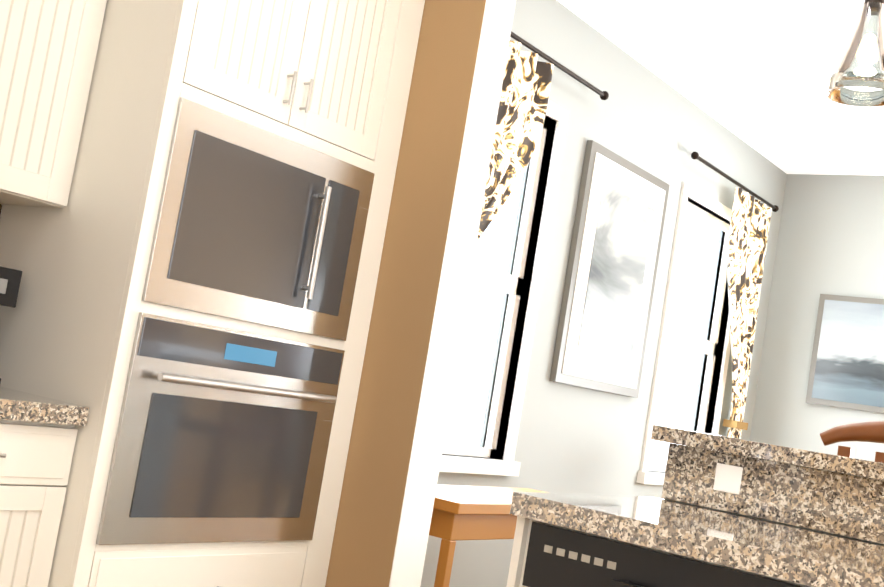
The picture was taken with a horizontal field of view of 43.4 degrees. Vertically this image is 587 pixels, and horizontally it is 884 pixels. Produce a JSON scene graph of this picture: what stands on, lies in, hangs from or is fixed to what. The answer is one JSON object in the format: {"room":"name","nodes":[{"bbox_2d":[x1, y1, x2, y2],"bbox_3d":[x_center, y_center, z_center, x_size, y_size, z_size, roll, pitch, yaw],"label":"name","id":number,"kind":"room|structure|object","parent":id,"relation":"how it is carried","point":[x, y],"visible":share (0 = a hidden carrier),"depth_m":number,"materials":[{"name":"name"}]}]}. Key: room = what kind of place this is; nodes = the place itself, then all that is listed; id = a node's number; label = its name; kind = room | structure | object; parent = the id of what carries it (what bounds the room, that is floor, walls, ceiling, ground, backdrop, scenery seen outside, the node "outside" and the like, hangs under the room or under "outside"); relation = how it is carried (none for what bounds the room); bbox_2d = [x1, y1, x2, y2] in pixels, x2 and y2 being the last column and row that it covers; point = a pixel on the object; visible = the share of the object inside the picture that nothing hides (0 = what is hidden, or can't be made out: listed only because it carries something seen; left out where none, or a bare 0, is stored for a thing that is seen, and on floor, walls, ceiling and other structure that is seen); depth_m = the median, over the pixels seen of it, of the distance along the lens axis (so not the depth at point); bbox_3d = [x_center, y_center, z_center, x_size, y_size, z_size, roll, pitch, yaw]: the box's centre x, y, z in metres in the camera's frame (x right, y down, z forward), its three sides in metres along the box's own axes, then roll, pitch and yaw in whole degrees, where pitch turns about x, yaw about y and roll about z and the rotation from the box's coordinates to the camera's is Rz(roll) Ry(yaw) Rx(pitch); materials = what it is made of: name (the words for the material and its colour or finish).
{"room":"dining room and kitchen","nodes":[
{"label":"dining room and kitchen","id":0,"kind":"room"},
{"bbox_2d":[325,0,515,586],"bbox_3d":[-0.299,-0.180,3.798,0.900,3.100,0.160,6,-6,37],"label":"wall","id":1,"kind":"structure","parent":0,"point":[387,497],"depth_m":3.52,"materials":[{"name":"brown"}]},
{"bbox_2d":[420,0,786,586],"bbox_3d":[0.804,0.205,6.212,0.150,3.100,5.100,6,-6,37],"label":"wall","id":2,"kind":"structure","parent":0,"point":[572,439],"depth_m":6.09,"materials":[{"name":"grey paint"}]},
{"bbox_2d":[439,100,568,475],"bbox_3d":[0.132,-0.107,5.210,0.180,1.870,1.140,6,-6,37],"label":"dining room window","id":3,"kind":"structure","parent":2,"relation":"in","point":[512,287],"depth_m":5.56,"materials":[{"name":"white wood"}]},
{"bbox_2d":[477,31,608,241],"bbox_3d":[0.194,0.157,5.111,0.100,2.735,1.570,6,-6,37],"label":"curtain","id":4,"kind":"object","parent":2,"relation":"hanging from","point":[525,92],"visible":0.19,"depth_m":5.18,"materials":[{"name":"fabric"}]},
{"bbox_2d":[550,140,669,397],"bbox_3d":[0.967,-0.098,6.218,0.043,1.290,0.980,6,-6,37],"label":"framed picture","id":5,"kind":"object","parent":2,"relation":"attached to","point":[605,311],"visible":1,"depth_m":6.13,"materials":[{"name":"grey"}]},
{"bbox_2d":[636,182,731,484],"bbox_3d":[1.626,0.313,7.271,0.180,1.870,1.140,6,-6,37],"label":"dining room window","id":6,"kind":"structure","parent":2,"relation":"in","point":[709,348],"depth_m":7.37,"materials":[{"name":"white wood"}]},
{"bbox_2d":[691,152,742,187],"bbox_3d":[1.967,-0.726,7.367,0.048,0.050,1.500,6,-6,37],"label":"curtain rod","id":7,"kind":"object","parent":2,"relation":"hanging from","point":[695,155],"depth_m":7.02,"materials":[{"name":"metal"}]},
{"bbox_2d":[723,185,778,438],"bbox_3d":[1.924,0.672,7.501,0.100,2.680,0.690,6,-6,37],"label":"curtain","id":8,"kind":"object","parent":2,"relation":"hanging from","point":[749,228],"depth_m":7.59,"materials":[{"name":"fabric"}]},
{"bbox_2d":[557,0,883,175],"bbox_3d":[3.490,-1.074,5.064,7.100,0.100,6.280,6,-6,37],"label":"ceiling","id":9,"kind":"structure","parent":0,"point":[755,74],"depth_m":6.07,"materials":[{"name":"white paint"}]},
{"bbox_2d":[665,443,883,544],"bbox_3d":[1.703,1.050,2.146,2.830,1.059,0.140,6,-6,37],"label":"wall","id":10,"kind":"structure","parent":0,"point":[778,522],"depth_m":2.78,"materials":[{"name":"grey"}]},
{"bbox_2d":[651,425,883,543],"bbox_3d":[1.854,0.602,2.278,2.920,0.188,0.480,6,-6,37],"label":"bar","id":11,"kind":"object","parent":10,"relation":"on","point":[781,489],"visible":1,"depth_m":2.77,"materials":[{"name":"stone"}]},
{"bbox_2d":[750,174,883,460],"bbox_3d":[4.720,0.879,6.522,6.150,3.100,0.150,6,-6,37],"label":"wall","id":12,"kind":"structure","parent":0,"point":[831,236],"depth_m":8.06,"materials":[{"name":"grey paint"}]},
{"bbox_2d":[806,294,883,413],"bbox_3d":[3.012,0.428,7.726,0.850,0.790,0.040,6,-6,37],"label":"framed picture","id":13,"kind":"object","parent":12,"relation":"attached to","point":[847,366],"visible":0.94,"depth_m":7.81,"materials":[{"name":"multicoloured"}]},
{"bbox_3d":[2.347,-1.293,2.157,5.099,0.319,0.240,6,-6,37],"label":"header beam","id":14,"kind":"structure","parent":0,"visible":0},
{"bbox_2d":[825,0,883,106],"bbox_3d":[1.155,-0.882,2.924,0.184,0.749,0.184,6,-6,37],"label":"pendant light","id":15,"kind":"object","parent":14,"relation":"hanging from","point":[856,78],"visible":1,"depth_m":2.87,"materials":[{"name":"clear glass"}]},
{"bbox_3d":[1.867,1.741,3.275,7.100,0.060,10.100,6,-6,37],"label":"floor","id":16,"kind":"structure","parent":0,"visible":0},
{"bbox_2d":[0,419,77,586],"bbox_3d":[-1.556,0.640,2.481,0.591,0.861,1.208,6,-6,37],"label":"base cabinet","id":17,"kind":"object","parent":16,"relation":"on","point":[35,461],"visible":0.94,"depth_m":2.75,"materials":[{"name":"white paint"}]},
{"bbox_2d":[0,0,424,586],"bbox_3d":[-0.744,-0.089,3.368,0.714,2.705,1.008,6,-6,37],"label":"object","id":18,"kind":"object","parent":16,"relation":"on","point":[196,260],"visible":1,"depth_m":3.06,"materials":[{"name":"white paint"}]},
{"bbox_2d":[429,484,547,586],"bbox_3d":[0.167,1.159,4.407,0.420,0.720,1.150,6,-6,37],"label":"console table","id":19,"kind":"object","parent":16,"relation":"on","point":[461,512],"visible":0.31,"depth_m":4.00,"materials":[{"name":"brown wood"}]},
{"bbox_2d":[506,516,811,586],"bbox_3d":[0.906,0.929,1.077,2.850,0.860,1.170,6,-6,37],"label":"base cabinet","id":20,"kind":"object","parent":16,"relation":"on","point":[543,554],"visible":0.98,"depth_m":1.80,"materials":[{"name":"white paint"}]},
{"bbox_2d":[510,492,883,586],"bbox_3d":[1.161,0.533,1.369,2.855,0.048,1.853,6,-6,37],"label":"countertop","id":21,"kind":"structure","parent":20,"relation":"on","point":[792,553],"depth_m":2.24,"materials":[{"name":"stone"}]},
{"bbox_2d":[820,421,883,462],"bbox_3d":[1.286,0.985,3.314,0.562,1.244,0.483,6,-6,37],"label":"bar stool","id":22,"kind":"object","parent":16,"relation":"on","point":[870,431],"visible":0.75,"depth_m":3.59,"materials":[{"name":"brown wood"}]},
{"bbox_3d":[-2.012,0.466,1.309,1.228,0.861,1.243,6,-6,37],"label":"base cabinet","id":23,"kind":"object","parent":16,"relation":"on","visible":0},
{"bbox_2d":[0,386,89,425],"bbox_3d":[-0.881,0.190,1.303,2.996,0.048,2.452,6,-6,37],"label":"countertop","id":24,"kind":"structure","parent":23,"relation":"on","point":[16,405],"depth_m":2.74,"materials":[{"name":"stone"}]},
{"bbox_2d":[0,266,21,382],"bbox_3d":[-1.276,0.074,2.939,0.205,0.319,0.180,6,-6,37],"label":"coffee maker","id":25,"kind":"object","parent":24,"relation":"on","point":[10,279],"visible":1,"depth_m":2.94,"materials":[{"name":"black plastic"}]},
{"bbox_3d":[-1.799,-0.527,2.620,0.150,3.100,3.570,6,-6,37],"label":"wall","id":26,"kind":"structure","parent":0,"visible":0},
{"bbox_2d":[0,0,106,207],"bbox_3d":[-1.386,-0.914,2.674,0.378,1.165,1.208,6,-6,37],"label":"upper cabinet","id":27,"kind":"object","parent":26,"relation":"attached to","point":[48,50],"visible":1,"depth_m":2.95,"materials":[{"name":"white paint"}]},
{"label":"outside","id":28,"kind":"structure","parent":0,"visible":0},
{"bbox_2d":[444,175,719,464],"bbox_3d":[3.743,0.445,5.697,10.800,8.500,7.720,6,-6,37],"label":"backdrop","id":29,"kind":"structure","parent":28,"point":[689,315],"depth_m":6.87,"materials":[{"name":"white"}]}
]}

